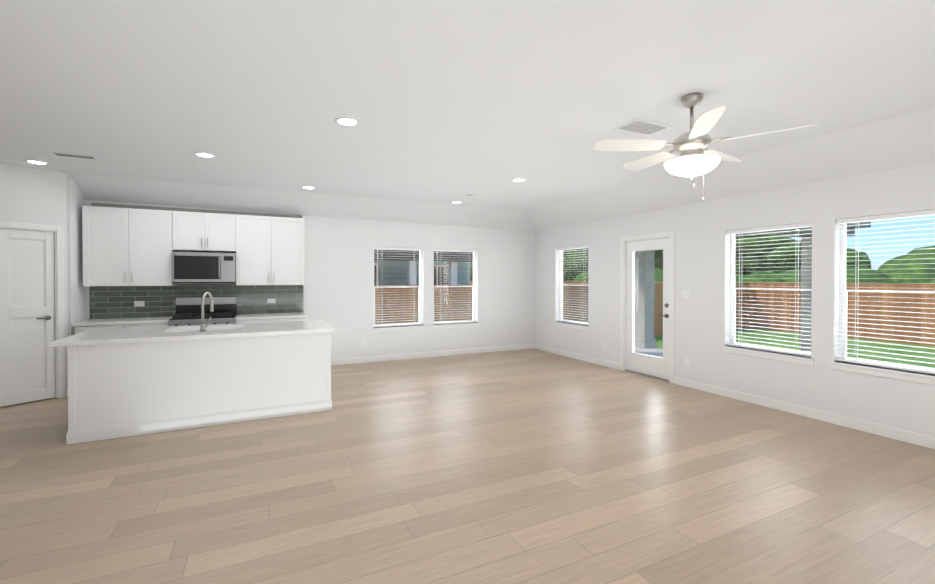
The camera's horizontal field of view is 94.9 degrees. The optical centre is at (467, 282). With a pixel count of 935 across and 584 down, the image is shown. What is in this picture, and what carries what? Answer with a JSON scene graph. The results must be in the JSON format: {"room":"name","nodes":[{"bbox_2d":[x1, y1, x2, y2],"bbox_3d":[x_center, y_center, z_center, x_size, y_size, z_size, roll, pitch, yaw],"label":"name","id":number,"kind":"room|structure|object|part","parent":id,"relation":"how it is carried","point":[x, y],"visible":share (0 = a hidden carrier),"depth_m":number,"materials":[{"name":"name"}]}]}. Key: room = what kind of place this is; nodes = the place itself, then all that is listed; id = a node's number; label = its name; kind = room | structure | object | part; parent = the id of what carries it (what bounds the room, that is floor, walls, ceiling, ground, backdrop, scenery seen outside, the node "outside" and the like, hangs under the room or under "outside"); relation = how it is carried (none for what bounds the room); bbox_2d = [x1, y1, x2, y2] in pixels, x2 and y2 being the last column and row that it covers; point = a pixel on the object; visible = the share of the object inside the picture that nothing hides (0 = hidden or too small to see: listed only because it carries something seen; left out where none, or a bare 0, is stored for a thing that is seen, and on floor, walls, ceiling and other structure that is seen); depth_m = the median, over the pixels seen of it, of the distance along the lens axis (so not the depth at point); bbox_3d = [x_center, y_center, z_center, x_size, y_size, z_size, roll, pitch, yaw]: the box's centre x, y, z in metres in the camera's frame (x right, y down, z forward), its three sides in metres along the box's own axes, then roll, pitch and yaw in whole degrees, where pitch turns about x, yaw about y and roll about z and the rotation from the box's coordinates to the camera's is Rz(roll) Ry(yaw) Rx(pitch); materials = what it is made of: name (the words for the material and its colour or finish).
{"room":"kitchen","nodes":[
{"label":"kitchen","id":0,"kind":"room"},
{"bbox_2d":[0,163,86,388],"bbox_3d":[-5.499,-0.071,4.743,1.572,2.950,1.497,0,1,-26],"label":"wall","id":1,"kind":"structure","parent":0,"point":[29,195],"depth_m":5.20,"materials":[{"name":"white paint"}]},
{"bbox_2d":[0,228,54,406],"bbox_3d":[-5.125,0.391,4.998,0.035,1.997,0.458,0,1,31],"label":"pantry door","id":2,"kind":"structure","parent":1,"relation":"in","point":[27,363],"depth_m":4.99,"materials":[{"name":"white paint"}]},
{"bbox_2d":[36,315,50,319],"bbox_3d":[-5.020,0.421,5.086,0.107,0.056,0.119,0,1,-26],"label":"door handle","id":3,"kind":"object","parent":2,"relation":"attached to","point":[47,317],"depth_m":5.10,"materials":[{"name":"grey metal"}]},
{"bbox_2d":[0,221,64,407],"bbox_3d":[-5.136,0.358,5.004,0.136,2.087,0.614,0,1,31],"label":"door frame","id":4,"kind":"structure","parent":1,"relation":"attached to","point":[59,307],"depth_m":5.19,"materials":[{"name":"white paint"}]},
{"bbox_2d":[86,200,533,359],"bbox_3d":[-2.649,-0.092,7.054,8.897,2.950,0.160,0,1,-26],"label":"wall","id":5,"kind":"structure","parent":0,"point":[338,291],"depth_m":7.72,"materials":[{"name":"white paint"}]},
{"bbox_2d":[82,203,183,286],"bbox_3d":[-4.537,-0.516,5.853,1.022,1.120,0.331,0,1,-26],"label":"upper cabinet","id":6,"kind":"object","parent":5,"relation":"attached to","point":[137,267],"depth_m":5.70,"materials":[{"name":"white paint"}]},
{"bbox_2d":[89,284,302,318],"bbox_3d":[-3.873,0.255,6.363,2.698,0.470,0.008,0,1,-26],"label":"backsplash","id":7,"kind":"structure","parent":5,"relation":"attached to","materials":[{"name":"tile"}]},
{"bbox_2d":[168,251,235,282],"bbox_3d":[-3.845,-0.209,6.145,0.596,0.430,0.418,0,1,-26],"label":"microwave","id":8,"kind":"object","parent":5,"relation":"attached to","point":[190,266],"depth_m":5.96,"materials":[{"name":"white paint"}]},
{"bbox_2d":[180,208,227,250],"bbox_3d":[-3.789,-0.767,6.216,0.770,0.625,0.331,0,1,-26],"label":"upper cabinet","id":9,"kind":"object","parent":5,"relation":"attached to","point":[200,229],"depth_m":6.07,"materials":[{"name":"white paint"}]},
{"bbox_2d":[224,251,235,282],"bbox_3d":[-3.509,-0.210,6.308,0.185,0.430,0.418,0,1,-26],"label":"control panel","id":10,"kind":"object","parent":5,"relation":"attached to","point":[229,258],"depth_m":6.14,"materials":[{"name":"white paint"}]},
{"bbox_2d":[228,211,303,286],"bbox_3d":[-3.047,-0.522,6.579,1.003,1.120,0.331,0,1,-26],"label":"upper cabinet","id":11,"kind":"object","parent":5,"relation":"attached to","point":[269,248],"depth_m":6.44,"materials":[{"name":"white paint"}]},
{"bbox_2d":[362,340,366,346],"bbox_3d":[-1.774,1.050,7.396,0.070,0.115,0.008,0,1,-26],"label":"electrical outlet","id":12,"kind":"object","parent":5,"relation":"attached to","point":[364,343],"visible":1,"depth_m":7.39,"materials":[{"name":"white plastic"}]},
{"bbox_2d":[374,249,421,326],"bbox_3d":[-1.273,0.077,7.773,0.920,1.420,0.055,0,1,-26],"label":"window","id":13,"kind":"structure","parent":5,"relation":"in","point":[420,286],"depth_m":7.90,"materials":[{"name":"white plastic"}]},
{"bbox_2d":[374,247,422,326],"bbox_3d":[-1.238,0.073,7.702,0.908,1.406,0.072,0,1,-26],"label":"window blind","id":14,"kind":"object","parent":13,"relation":"attached to","point":[395,248],"visible":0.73,"depth_m":7.66,"materials":[{"name":"white plastic"}]},
{"bbox_2d":[372,325,424,331],"bbox_3d":[-1.235,0.825,7.702,0.970,0.075,0.117,0,1,-26],"label":"window sill","id":15,"kind":"structure","parent":5,"relation":"attached to","point":[393,328],"depth_m":7.65,"materials":[{"name":"white paint"}]},
{"bbox_2d":[331,344,532,365],"bbox_3d":[-0.623,1.326,7.955,4.477,0.100,0.017,0,1,-26],"label":"baseboard","id":16,"kind":"structure","parent":5,"relation":"attached to","point":[523,346],"depth_m":7.88,"materials":[{"name":"white paint"}]},
{"bbox_2d":[434,251,475,323],"bbox_3d":[-0.266,0.073,8.264,0.920,1.420,0.055,0,1,-26],"label":"window","id":17,"kind":"structure","parent":5,"relation":"in","point":[473,289],"depth_m":8.43,"materials":[{"name":"white plastic"}]},
{"bbox_2d":[434,249,476,323],"bbox_3d":[-0.232,0.068,8.193,0.908,1.406,0.072,0,1,-26],"label":"window blind","id":18,"kind":"object","parent":17,"relation":"attached to","point":[453,250],"visible":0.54,"depth_m":8.18,"materials":[{"name":"white plastic"}]},
{"bbox_2d":[433,322,478,328],"bbox_3d":[-0.228,0.821,8.193,0.970,0.075,0.117,0,1,-26],"label":"window sill","id":19,"kind":"structure","parent":5,"relation":"attached to","point":[455,325],"depth_m":8.15,"materials":[{"name":"white paint"}]},
{"bbox_2d":[0,348,934,583],"bbox_3d":[-0.094,1.468,2.009,9.057,0.080,11.492,0,1,-26],"label":"floor","id":20,"kind":"structure","parent":0,"point":[529,466],"depth_m":2.93,"materials":[{"name":"brown wood"}]},
{"bbox_2d":[74,323,159,334],"bbox_3d":[-4.502,0.963,5.722,0.959,0.865,0.621,0,1,-26],"label":"base cabinet","id":21,"kind":"object","parent":20,"relation":"on","point":[77,330],"depth_m":5.44,"materials":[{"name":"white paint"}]},
{"bbox_2d":[66,332,331,443],"bbox_3d":[-2.713,0.974,4.675,2.238,0.862,0.994,0,1,-26],"label":"kitchen island","id":22,"kind":"object","parent":20,"relation":"on","point":[126,382],"depth_m":4.16,"materials":[{"name":"white paint"}]},
{"bbox_2d":[49,320,334,347],"bbox_3d":[-2.753,0.523,4.668,2.364,0.040,1.085,0,1,-26],"label":"island countertop","id":23,"kind":"structure","parent":22,"relation":"on","point":[286,328],"depth_m":4.35,"materials":[{"name":"white stone"}]},
{"bbox_2d":[169,328,200,331],"bbox_3d":[-2.874,0.646,4.718,0.744,0.232,0.454,0,1,-26],"label":"sink","id":24,"kind":"object","parent":23,"relation":"in","point":[170,329],"depth_m":4.79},
{"bbox_2d":[201,292,212,331],"bbox_3d":[-2.750,0.300,4.521,0.114,0.408,0.227,0,1,-26],"label":"faucet","id":25,"kind":"object","parent":23,"relation":"on","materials":[{"name":"silver metal"}]},
{"bbox_2d":[160,315,239,325],"bbox_3d":[-3.703,0.940,6.056,0.893,0.905,0.660,0,1,-26],"label":"base cabinet","id":26,"kind":"object","parent":20,"relation":"on","point":[173,320],"depth_m":5.77,"materials":[{"name":"white paint"}]},
{"bbox_2d":[72,311,307,326],"bbox_3d":[-3.725,0.502,6.073,2.700,0.049,0.647,0,1,-26],"label":"countertop","id":27,"kind":"structure","parent":26,"relation":"on","point":[275,314],"depth_m":5.71,"materials":[{"name":"white stone"}]},
{"bbox_2d":[168,297,236,325],"bbox_3d":[-3.691,0.795,6.030,0.762,1.155,0.716,0,1,-26],"label":"range","id":28,"kind":"object","parent":26,"relation":"in","point":[187,310],"depth_m":6.16,"materials":[{"name":"silver metal"}]},
{"bbox_2d":[240,319,306,322],"bbox_3d":[-2.956,0.956,6.475,0.941,0.865,0.621,0,1,-26],"label":"base cabinet","id":29,"kind":"object","parent":20,"relation":"on","point":[241,320],"depth_m":6.17,"materials":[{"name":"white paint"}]},
{"bbox_2d":[0,0,934,230],"bbox_3d":[-0.120,-1.179,1.907,8.941,0.365,11.373,0,1,-26],"label":"ceiling","id":30,"kind":"structure","parent":0,"point":[445,103],"depth_m":3.08,"materials":[{"name":"white paint"}]},
{"bbox_2d":[24,160,48,164],"bbox_3d":[-4.767,-1.331,4.751,0.196,0.010,0.196,0,1,-26],"label":"recessed light","id":31,"kind":"object","parent":30,"relation":"in","point":[37,162],"visible":0.96,"depth_m":4.75,"materials":[{"name":"white plastic"}]},
{"bbox_2d":[49,152,98,159],"bbox_3d":[-4.126,-1.331,4.507,0.360,0.006,0.160,0,1,-26],"label":"ceiling vent","id":32,"kind":"object","parent":30,"relation":"in","point":[74,155],"visible":0.96,"depth_m":4.49,"materials":[{"name":"white plastic"}]},
{"bbox_2d":[194,152,215,157],"bbox_3d":[-2.740,-1.329,4.471,0.196,0.010,0.196,0,1,-26],"label":"recessed light","id":33,"kind":"object","parent":30,"relation":"in","point":[205,154],"visible":0.98,"depth_m":4.45,"materials":[{"name":"white plastic"}]},
{"bbox_2d":[301,186,315,188],"bbox_3d":[-2.249,-1.343,6.067,0.196,0.010,0.196,0,1,-26],"label":"recessed light","id":34,"kind":"object","parent":30,"relation":"in","point":[308,187],"visible":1,"depth_m":6.05,"materials":[{"name":"white plastic"}]},
{"bbox_2d":[335,117,359,125],"bbox_3d":[-0.987,-1.320,3.523,0.196,0.010,0.196,0,1,-26],"label":"recessed light","id":35,"kind":"object","parent":30,"relation":"in","point":[346,121],"visible":1,"depth_m":3.51,"materials":[{"name":"white plastic"}]},
{"bbox_2d":[511,178,525,181],"bbox_3d":[0.666,-1.339,5.608,0.196,0.010,0.196,0,1,-26],"label":"recessed light","id":36,"kind":"object","parent":30,"relation":"in","point":[518,180],"visible":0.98,"depth_m":5.60,"materials":[{"name":"white plastic"}]},
{"bbox_2d":[613,118,672,135],"bbox_3d":[1.501,-1.323,3.668,0.420,0.006,0.260,0,1,-26],"label":"ceiling vent","id":37,"kind":"object","parent":30,"relation":"in","point":[642,127],"visible":0.96,"depth_m":3.66,"materials":[{"name":"white plastic"}]},
{"bbox_2d":[593,92,816,202],"bbox_3d":[1.602,-0.944,3.088,1.318,0.754,1.311,0,1,-26],"label":"ceiling fan","id":38,"kind":"object","parent":30,"relation":"hanging from","point":[697,157],"visible":1,"depth_m":2.99,"materials":[{"name":"silver metal"}]},
{"bbox_3d":[1.593,-0.820,3.050,0.356,0.117,0.356,0,1,-26],"label":"lamp shade","id":39,"kind":"part","parent":38,"relation":"part of","materials":[{"name":"white glass"}]},
{"bbox_3d":[1.596,-0.944,3.063,0.457,0.754,0.454,0,1,-26],"label":"motor","id":40,"kind":"part","parent":38,"relation":"part of","materials":[{"name":"silver metal"}]},
{"bbox_2d":[534,162,934,436],"bbox_3d":[3.904,-0.064,3.945,0.160,2.950,11.492,0,1,-26],"label":"wall","id":41,"kind":"structure","parent":0,"point":[702,275],"depth_m":5.10,"materials":[{"name":"white paint"}]},
{"bbox_2d":[554,321,588,330],"bbox_3d":[1.933,0.794,7.897,0.117,0.075,0.970,0,1,-26],"label":"window sill","id":42,"kind":"structure","parent":41,"relation":"attached to","point":[573,325],"depth_m":7.85,"materials":[{"name":"white paint"}]},
{"bbox_2d":[559,248,587,323],"bbox_3d":[2.011,0.046,7.928,0.055,1.420,0.920,0,1,-26],"label":"window","id":43,"kind":"structure","parent":41,"relation":"in","point":[561,289],"depth_m":8.30,"materials":[{"name":"white plastic"}]},
{"bbox_2d":[556,245,587,324],"bbox_3d":[1.940,0.041,7.893,0.072,1.406,0.908,0,1,-26],"label":"window blind","id":44,"kind":"object","parent":43,"relation":"attached to","point":[573,247],"visible":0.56,"depth_m":7.93,"materials":[{"name":"white plastic"}]},
{"bbox_2d":[533,343,619,369],"bbox_3d":[1.909,1.326,7.851,0.014,0.100,2.340,0,1,-26],"label":"baseboard","id":45,"kind":"structure","parent":41,"relation":"attached to","point":[606,363],"depth_m":7.65,"materials":[{"name":"white paint"}]},
{"bbox_2d":[620,231,674,383],"bbox_3d":[2.709,0.337,6.385,0.174,2.105,0.970,0,1,-26],"label":"door frame","id":46,"kind":"structure","parent":41,"relation":"attached to","point":[669,234],"depth_m":6.42,"materials":[{"name":"white paint"}]},
{"bbox_2d":[626,238,669,379],"bbox_3d":[2.687,0.366,6.374,0.052,2.002,0.808,0,1,-26],"label":"patio door","id":47,"kind":"structure","parent":41,"relation":"in","point":[655,366],"depth_m":6.37,"materials":[{"name":"white paint"}]},
{"bbox_2d":[634,251,668,354],"bbox_3d":[2.675,0.300,6.318,0.081,1.558,0.648,0,1,-26],"label":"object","id":48,"kind":"structure","parent":47,"relation":"attached to","point":[666,315],"depth_m":6.33,"materials":[{"name":"clear glass"}]},
{"bbox_3d":[2.774,0.398,6.088,0.057,0.208,0.146,0,1,-26],"label":"handle","id":49,"kind":"part","parent":48,"relation":"part of","materials":[{"name":"grey metal"}]},
{"bbox_2d":[684,357,688,366],"bbox_3d":[2.937,1.065,5.746,0.008,0.115,0.070,0,1,-26],"label":"electrical outlet","id":50,"kind":"object","parent":41,"relation":"attached to","point":[686,361],"visible":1,"depth_m":5.75,"materials":[{"name":"white plastic"}]},
{"bbox_2d":[683,290,689,298],"bbox_3d":[2.933,0.155,5.747,0.008,0.115,0.115,0,1,-26],"label":"light switch","id":51,"kind":"object","parent":41,"relation":"attached to","point":[686,294],"visible":1,"depth_m":5.74,"materials":[{"name":"white plastic"}]},
{"bbox_2d":[722,345,813,365],"bbox_3d":[3.401,0.820,4.885,0.117,0.075,0.970,0,1,-26],"label":"window sill","id":52,"kind":"structure","parent":41,"relation":"attached to","point":[797,359],"depth_m":4.81,"materials":[{"name":"white paint"}]},
{"bbox_2d":[730,228,811,356],"bbox_3d":[3.479,0.072,4.917,0.055,1.420,0.920,0,1,-26],"label":"window","id":53,"kind":"structure","parent":41,"relation":"in","point":[733,295],"depth_m":5.12,"materials":[{"name":"white plastic"}]},
{"bbox_2d":[727,222,811,356],"bbox_3d":[3.408,0.068,4.882,0.072,1.406,0.908,0,1,-26],"label":"window blind","id":54,"kind":"object","parent":53,"relation":"attached to","point":[779,227],"visible":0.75,"depth_m":4.83,"materials":[{"name":"white plastic"}]},
{"bbox_2d":[674,376,934,448],"bbox_3d":[4.562,1.374,2.408,0.014,0.100,7.810,0,1,-26],"label":"baseboard","id":55,"kind":"structure","parent":41,"relation":"attached to","point":[894,433],"depth_m":4.38,"materials":[{"name":"white paint"}]},
{"bbox_2d":[830,361,934,384],"bbox_3d":[3.890,0.829,3.883,0.117,0.075,0.970,0,1,-26],"label":"window sill","id":56,"kind":"structure","parent":41,"relation":"attached to","point":[905,375],"depth_m":3.92,"materials":[{"name":"white paint"}]},
{"bbox_2d":[839,216,934,373],"bbox_3d":[3.967,0.081,3.914,0.055,1.420,0.920,0,1,-26],"label":"window","id":57,"kind":"structure","parent":41,"relation":"in","point":[843,308],"depth_m":4.21,"materials":[{"name":"white plastic"}]},
{"bbox_2d":[836,209,934,373],"bbox_3d":[3.897,0.076,3.880,0.072,1.406,0.908,0,1,-26],"label":"window blind","id":58,"kind":"object","parent":57,"relation":"attached to","point":[890,216],"visible":1,"depth_m":3.96,"materials":[{"name":"white plastic"}]},
{"label":"outside","id":59,"kind":"structure","parent":0,"visible":0},
{"bbox_2d":[654,328,934,369],"bbox_3d":[6.727,1.821,19.815,110.000,0.200,110.000,0,1,-26],"label":"lawn","id":60,"kind":"structure","parent":59,"point":[791,335],"depth_m":12.02,"materials":[{"name":"green plant"}]},
{"bbox_2d":[374,249,472,284],"bbox_3d":[-8.262,-1.364,15.846,16.400,6.240,12.750,0,1,-26],"label":"neighbouring house","id":61,"kind":"structure","parent":60,"relation":"on","point":[412,276],"depth_m":15.03,"materials":[{"name":"grey"}]},
{"bbox_2d":[469,257,563,280],"bbox_3d":[2.090,-1.785,24.542,5.277,6.942,6.369,0,1,-26],"label":"tree","id":62,"kind":"object","parent":60,"relation":"on","point":[470,273],"depth_m":23.31,"materials":[{"name":"green plant"}]},
{"bbox_2d":[374,282,748,335],"bbox_3d":[-3.240,0.928,9.791,31.395,1.762,0.148,0,1,-26],"label":"fence","id":63,"kind":"object","parent":60,"relation":"on","point":[658,302],"depth_m":11.16,"materials":[{"name":"brown wood"}]},
{"bbox_2d":[563,248,587,280],"bbox_3d":[9.870,-1.797,33.956,5.897,6.811,6.099,0,1,-26],"label":"tree","id":64,"kind":"object","parent":60,"relation":"on","point":[568,273],"depth_m":32.78,"materials":[{"name":"green plant"}]},
{"bbox_2d":[634,347,662,357],"bbox_3d":[3.616,1.625,7.478,2.401,0.410,3.550,0,1,-26],"label":"patio slab","id":65,"kind":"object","parent":60,"relation":"on","point":[647,352],"depth_m":8.77,"materials":[{"name":"concrete"}]},
{"bbox_2d":[634,238,811,352],"bbox_3d":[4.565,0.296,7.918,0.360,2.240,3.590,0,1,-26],"label":"patio column","id":66,"kind":"structure","parent":65,"relation":"on","point":[640,288],"depth_m":9.20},
{"bbox_2d":[735,221,870,238],"bbox_3d":[3.751,-0.946,7.521,2.701,0.550,4.150,0,1,-26],"label":"roof","id":67,"kind":"structure","parent":66,"relation":"on","point":[792,232],"depth_m":5.97,"materials":[{"name":"grey"}]},
{"bbox_2d":[655,255,659,267],"bbox_3d":[17.163,-2.347,38.746,6.861,7.803,6.644,0,1,-26],"label":"tree","id":68,"kind":"object","parent":60,"relation":"on","point":[656,262],"depth_m":37.08,"materials":[{"name":"green plant"}]},
{"bbox_2d":[655,249,662,269],"bbox_3d":[13.183,-2.381,29.524,8.090,8.047,7.439,0,1,-26],"label":"tree","id":69,"kind":"object","parent":60,"relation":"on","point":[658,253],"depth_m":28.98,"materials":[{"name":"green plant"}]},
{"bbox_2d":[469,281,934,345],"bbox_3d":[11.122,0.870,16.412,0.148,1.762,70.045,0,1,-26],"label":"fence","id":70,"kind":"object","parent":60,"relation":"on","point":[918,300],"depth_m":13.32,"materials":[{"name":"brown wood"}]},
{"bbox_2d":[568,259,934,283],"bbox_3d":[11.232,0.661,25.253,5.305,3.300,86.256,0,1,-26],"label":"tree","id":71,"kind":"object","parent":60,"relation":"on","point":[901,269],"depth_m":15.55,"materials":[{"name":"green plant"}]},
{"bbox_2d":[735,236,786,273],"bbox_3d":[21.702,-1.159,31.961,7.108,5.551,7.477,0,1,-26],"label":"tree","id":72,"kind":"object","parent":60,"relation":"on","point":[741,268],"depth_m":30.16,"materials":[{"name":"green plant"}]},
{"bbox_2d":[735,235,800,275],"bbox_3d":[19.287,-0.854,27.897,5.265,5.028,5.362,0,1,-26],"label":"tree","id":73,"kind":"object","parent":60,"relation":"on","point":[783,265],"depth_m":26.55,"materials":[{"name":"green plant"}]},
{"bbox_2d":[846,248,870,267],"bbox_3d":[23.250,-0.244,26.805,6.146,3.837,5.375,0,1,-26],"label":"tree","id":74,"kind":"object","parent":60,"relation":"on","point":[853,252],"depth_m":25.16,"materials":[{"name":"green plant"}]},
{"bbox_2d":[876,245,934,271],"bbox_3d":[22.792,0.013,19.595,6.206,3.563,6.382,0,1,-26],"label":"tree","id":75,"kind":"object","parent":60,"relation":"on","point":[917,253],"depth_m":19.47,"materials":[{"name":"green plant"}]}
]}

